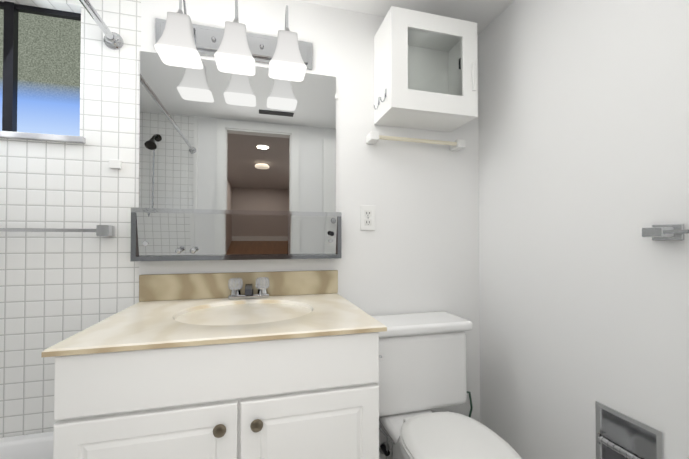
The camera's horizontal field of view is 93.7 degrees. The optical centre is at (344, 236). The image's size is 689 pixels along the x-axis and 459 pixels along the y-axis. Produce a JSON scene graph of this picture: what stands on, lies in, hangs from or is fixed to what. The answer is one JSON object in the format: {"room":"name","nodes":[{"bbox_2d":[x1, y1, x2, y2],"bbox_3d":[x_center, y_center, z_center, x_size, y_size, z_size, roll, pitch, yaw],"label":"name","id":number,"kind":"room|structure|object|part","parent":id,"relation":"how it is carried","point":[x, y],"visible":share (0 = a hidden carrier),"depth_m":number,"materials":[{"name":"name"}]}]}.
{"room":"bathroom","nodes":[
{"label":"bathroom","id":0,"kind":"room"},
{"bbox_2d":[0,138,79,437],"bbox_3d":[-1.286,0.343,1.181,0.572,1.434,0.100,0,-1,-15],"label":"wall tile","id":1,"kind":"structure","parent":0,"point":[39,184],"depth_m":1.17,"materials":[{"name":"white tile"}]},
{"bbox_2d":[0,1,80,135],"bbox_3d":[-1.289,-0.625,1.206,0.572,0.501,0.035,0,-1,-15],"label":"window","id":2,"kind":"structure","parent":1,"relation":"attached to","point":[48,92],"depth_m":1.24,"materials":[{"name":"black"}]},
{"bbox_3d":[-1.254,-0.625,1.216,0.030,0.501,0.035,0,-1,-15],"label":"window frame","id":3,"kind":"part","parent":2,"relation":"part of","materials":[{"name":"black metal"}]},
{"bbox_3d":[-1.289,-0.866,1.210,0.572,0.018,0.025,0,-1,-15],"label":"window frame","id":4,"kind":"part","parent":2,"relation":"part of","materials":[{"name":"black metal"}]},
{"bbox_2d":[0,131,85,143],"bbox_3d":[-1.277,-0.364,1.157,0.612,0.022,0.070,0,-1,-15],"label":"window sill","id":5,"kind":"structure","parent":1,"relation":"attached to","point":[41,137],"depth_m":1.17,"materials":[{"name":"stone"}]},
{"bbox_2d":[0,225,114,235],"bbox_3d":[-1.208,-0.024,1.125,0.692,0.040,0.054,0,-1,-15],"label":"towel rail","id":6,"kind":"object","parent":1,"relation":"attached to","point":[104,230],"depth_m":1.16,"materials":[{"name":"silver metal"}]},
{"bbox_2d":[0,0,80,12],"bbox_3d":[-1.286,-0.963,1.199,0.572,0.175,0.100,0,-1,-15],"label":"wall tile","id":7,"kind":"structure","parent":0,"point":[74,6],"depth_m":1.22,"materials":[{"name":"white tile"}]},
{"bbox_2d":[77,0,140,332],"bbox_3d":[-0.912,0.006,1.284,0.202,2.110,0.100,0,-1,-15],"label":"wall tile","id":8,"kind":"structure","parent":0,"point":[108,277],"depth_m":1.24,"materials":[{"name":"white tile"}]},
{"bbox_2d":[79,0,123,49],"bbox_3d":[-0.691,-0.765,0.492,0.066,0.066,1.561,0,-1,-15],"label":"rail","id":9,"kind":"object","parent":8,"relation":"attached to","point":[113,40],"visible":1,"depth_m":1.18,"materials":[{"name":"silver metal"}]},
{"bbox_2d":[109,159,121,168],"bbox_3d":[-0.878,-0.279,1.237,0.040,0.034,0.012,0,-1,-15],"label":"hook","id":10,"kind":"object","parent":8,"relation":"attached to","point":[115,164],"visible":1,"depth_m":1.23,"materials":[{"name":"white plastic"}]},
{"bbox_2d":[139,0,479,442],"bbox_3d":[-0.020,0.009,1.519,1.643,2.110,0.100,0,-1,-15],"label":"wall","id":11,"kind":"structure","parent":0,"point":[416,250],"depth_m":1.52,"materials":[{"name":"white paint"}]},
{"bbox_2d":[154,0,311,81],"bbox_3d":[-0.418,-0.781,1.253,0.624,0.275,0.228,0,-1,-15],"label":"sconce","id":12,"kind":"object","parent":11,"relation":"attached to","point":[233,47],"visible":1,"depth_m":1.23,"materials":[{"name":"white glass"}]},
{"bbox_3d":[-0.591,-0.713,1.161,0.140,0.136,0.140,0,-1,-15],"label":"lamp shade","id":13,"kind":"part","parent":12,"relation":"part of","materials":[{"name":"white glass"}]},
{"bbox_3d":[-0.607,-0.860,1.227,0.009,0.118,0.140,0,-1,-15],"label":"arm","id":14,"kind":"part","parent":12,"relation":"part of"},
{"bbox_3d":[-0.443,-0.803,1.347,0.584,0.080,0.012,0,-1,-15],"label":"plate","id":15,"kind":"part","parent":12,"relation":"part of","materials":[{"name":"silver metal"}]},
{"bbox_3d":[-0.407,-0.712,1.210,0.140,0.136,0.140,0,-1,-15],"label":"lamp shade","id":16,"kind":"part","parent":12,"relation":"part of","materials":[{"name":"white glass"}]},
{"bbox_3d":[-0.424,-0.860,1.276,0.009,0.118,0.140,0,-1,-15],"label":"arm","id":17,"kind":"part","parent":12,"relation":"part of"},
{"bbox_3d":[-0.240,-0.859,1.324,0.009,0.118,0.140,0,-1,-15],"label":"arm","id":18,"kind":"part","parent":12,"relation":"part of"},
{"bbox_3d":[-0.223,-0.712,1.258,0.140,0.136,0.140,0,-1,-15],"label":"lamp shade","id":19,"kind":"part","parent":12,"relation":"part of","materials":[{"name":"white glass"}]},
{"bbox_2d":[130,208,340,260],"bbox_3d":[-0.405,-0.007,1.309,0.796,0.197,0.107,0,-1,-15],"label":"medicine cabinet mirror","id":20,"kind":"object","parent":11,"relation":"attached to","point":[163,234],"visible":1,"depth_m":1.28,"materials":[{"name":"silver metal"}]},
{"bbox_3d":[-0.621,0.052,1.207,0.022,0.022,0.022,0,-1,-15],"label":"knob","id":21,"kind":"part","parent":20,"relation":"part of","materials":[{"name":"silver metal"}]},
{"bbox_3d":[-0.501,-0.008,1.266,0.558,0.167,0.016,0,-1,-15],"label":"door","id":22,"kind":"part","parent":20,"relation":"part of","materials":[{"name":"silver metal"}]},
{"bbox_3d":[-0.208,-0.007,1.345,0.368,0.167,0.016,0,-1,-15],"label":"door","id":23,"kind":"part","parent":20,"relation":"part of","materials":[{"name":"silver metal"}]},
{"bbox_2d":[139,51,337,211],"bbox_3d":[-0.414,-0.418,1.364,0.798,0.621,0.009,0,-1,-15],"label":"wall mirror","id":24,"kind":"object","parent":11,"relation":"attached to","point":[212,136],"visible":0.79,"depth_m":1.35,"materials":[{"name":"silver metal"}]},
{"bbox_2d":[360,205,374,229],"bbox_3d":[0.108,-0.088,1.498,0.072,0.116,0.008,0,-1,-15],"label":"electrical outlet plate","id":25,"kind":"object","parent":11,"relation":"attached to","point":[367,217],"visible":1,"depth_m":1.49,"materials":[{"name":"white plastic"}]},
{"bbox_2d":[379,441,392,458],"bbox_3d":[0.330,1.012,1.542,0.747,0.105,0.008,0,-1,-15],"label":"baseboard","id":26,"kind":"structure","parent":11,"relation":"attached to","point":[383,456],"depth_m":1.51,"materials":[{"name":"tile"}]},
{"bbox_2d":[366,131,464,150],"bbox_3d":[0.341,-0.451,1.529,0.481,0.038,0.073,0,-1,-15],"label":"towel rail","id":27,"kind":"object","parent":11,"relation":"attached to","point":[373,137],"visible":1,"depth_m":1.50,"materials":[{"name":"beige plastic"}]},
{"bbox_2d":[374,6,477,131],"bbox_3d":[0.350,-0.734,1.459,0.434,0.415,0.220,0,-1,-15],"label":"upper cabinet","id":28,"kind":"object","parent":11,"relation":"attached to","point":[425,72],"visible":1,"depth_m":1.41,"materials":[{"name":"painted wood"},{"name":"glass"}]},
{"bbox_3d":[0.386,-0.569,1.375,0.262,0.082,0.018,0,-1,-15],"label":"rail","id":29,"kind":"part","parent":28,"relation":"part of","materials":[{"name":"white wood"}]},
{"label":"glass","id":30,"kind":"part","parent":28,"relation":"part of","materials":[{"name":"clear glass"}]},
{"bbox_3d":[0.386,-0.907,1.379,0.262,0.072,0.018,0,-1,-15],"label":"rail","id":31,"kind":"part","parent":28,"relation":"part of","materials":[{"name":"white wood"}]},
{"bbox_3d":[0.566,-0.698,1.408,0.018,0.120,0.012,0,-1,-15],"label":"handle","id":32,"kind":"part","parent":28,"relation":"part of","materials":[{"name":"white plastic"}]},
{"bbox_2d":[296,0,514,34],"bbox_3d":[-0.265,-1.083,0.593,2.597,0.050,1.795,0,-1,-15],"label":"ceiling","id":33,"kind":"structure","parent":0,"point":[483,14],"depth_m":1.47,"materials":[{"name":"white paint"}]},
{"bbox_2d":[478,0,688,458],"bbox_3d":[0.955,0.000,0.848,0.100,2.110,1.695,0,-1,-15],"label":"wall","id":34,"kind":"structure","parent":0,"point":[540,394],"depth_m":1.13,"materials":[{"name":"white paint"}]},
{"bbox_2d":[642,224,688,239],"bbox_3d":[0.942,-0.017,0.567,0.064,0.044,0.717,0,-1,-15],"label":"towel rail","id":35,"kind":"object","parent":34,"relation":"attached to","point":[668,232],"visible":1,"depth_m":0.86,"materials":[{"name":"silver metal"}]},
{"bbox_3d":[0.860,-0.013,0.880,0.064,0.026,0.050,0,-1,-15],"label":"post","id":36,"kind":"part","parent":35,"relation":"part of","materials":[{"name":"silver metal"}]},
{"bbox_3d":[0.887,-0.012,0.887,0.008,0.044,0.070,0,-1,-15],"label":"plate","id":37,"kind":"part","parent":35,"relation":"part of","materials":[{"name":"silver metal"}]},
{"bbox_3d":[-0.265,1.076,0.564,2.597,0.050,1.795,0,-1,-15],"label":"floor","id":38,"kind":"structure","parent":0,"visible":0},
{"bbox_2d":[0,431,52,458],"bbox_3d":[-1.049,0.763,0.376,0.777,0.572,1.561,0,-1,-15],"label":"bathtub","id":39,"kind":"object","parent":38,"relation":"on","point":[34,446],"depth_m":1.11,"materials":[{"name":"white ceramic"}]},
{"bbox_2d":[41,270,386,458],"bbox_3d":[-0.337,0.601,1.062,0.786,0.914,0.601,0,-1,-15],"label":"bathroom vanity","id":40,"kind":"object","parent":38,"relation":"on","point":[262,365],"visible":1,"depth_m":0.82,"materials":[{"name":"white wood"}]},
{"bbox_3d":[-0.452,0.683,0.757,0.383,0.542,0.020,0,-1,-15],"label":"door","id":41,"kind":"part","parent":40,"relation":"part of","materials":[{"name":"white wood"}]},
{"bbox_2d":[41,293,386,356],"bbox_3d":[-0.339,0.313,1.071,0.786,0.134,0.591,0,-1,-15],"label":"countertop","id":42,"kind":"structure","parent":40,"relation":"on","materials":[{"name":"stone"}]},
{"bbox_3d":[-0.300,0.464,0.776,0.031,0.031,0.026,0,-1,-15],"label":"knob","id":43,"kind":"part","parent":40,"relation":"part of","materials":[{"name":"gold metal"}]},
{"bbox_3d":[-0.276,0.356,0.828,0.705,0.197,0.018,0,-1,-15],"label":"frame","id":44,"kind":"part","parent":40,"relation":"part of","materials":[{"name":"white wood"}]},
{"bbox_2d":[139,270,337,301],"bbox_3d":[-0.411,0.199,1.348,0.786,0.102,0.021,0,-1,-15],"label":"backsplash","id":45,"kind":"structure","parent":40,"relation":"on","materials":[{"name":"stone"}]},
{"bbox_3d":[-0.269,0.695,0.825,0.030,0.480,0.018,0,-1,-15],"label":"frame","id":46,"kind":"part","parent":40,"relation":"part of","materials":[{"name":"white wood"}]},
{"bbox_3d":[-0.217,0.465,0.798,0.031,0.031,0.026,0,-1,-15],"label":"knob","id":47,"kind":"part","parent":40,"relation":"part of","materials":[{"name":"gold metal"}]},
{"bbox_3d":[-0.083,0.684,0.855,0.368,0.542,0.020,0,-1,-15],"label":"door","id":48,"kind":"part","parent":40,"relation":"part of","materials":[{"name":"white wood"}]},
{"bbox_2d":[372,312,521,458],"bbox_3d":[0.401,0.708,1.164,0.673,0.702,0.777,0,-1,-15],"label":"toilet","id":49,"kind":"object","parent":38,"relation":"on","point":[422,364],"visible":0.67,"depth_m":1.30,"materials":[{"name":"white ceramic"}]},
{"bbox_3d":[0.328,0.866,1.090,0.308,0.385,0.655,0,-1,-15],"label":"bowl","id":50,"kind":"part","parent":49,"relation":"part of","materials":[{"name":"white ceramic"}]},
{"bbox_3d":[0.358,0.664,0.975,0.322,0.014,0.432,0,-1,-15],"label":"seat","id":51,"kind":"part","parent":49,"relation":"part of","materials":[{"name":"white plastic"}]},
{"bbox_3d":[0.358,0.646,0.977,0.314,0.022,0.426,0,-1,-15],"label":"lid","id":52,"kind":"part","parent":49,"relation":"part of","materials":[{"name":"white plastic"}]},
{"bbox_3d":[0.913,0.895,0.997,0.100,0.325,0.157,0,-1,-15],"label":"wall","id":53,"kind":"structure","parent":0,"visible":0},
{"bbox_2d":[595,401,663,458],"bbox_3d":[0.888,0.646,0.994,0.099,0.200,0.185,0,-1,-15],"label":"toilet paper holder","id":54,"kind":"object","parent":53,"relation":"attached to","point":[619,435],"visible":0.92,"depth_m":1.04,"materials":[{"name":"silver metal"}]}
]}

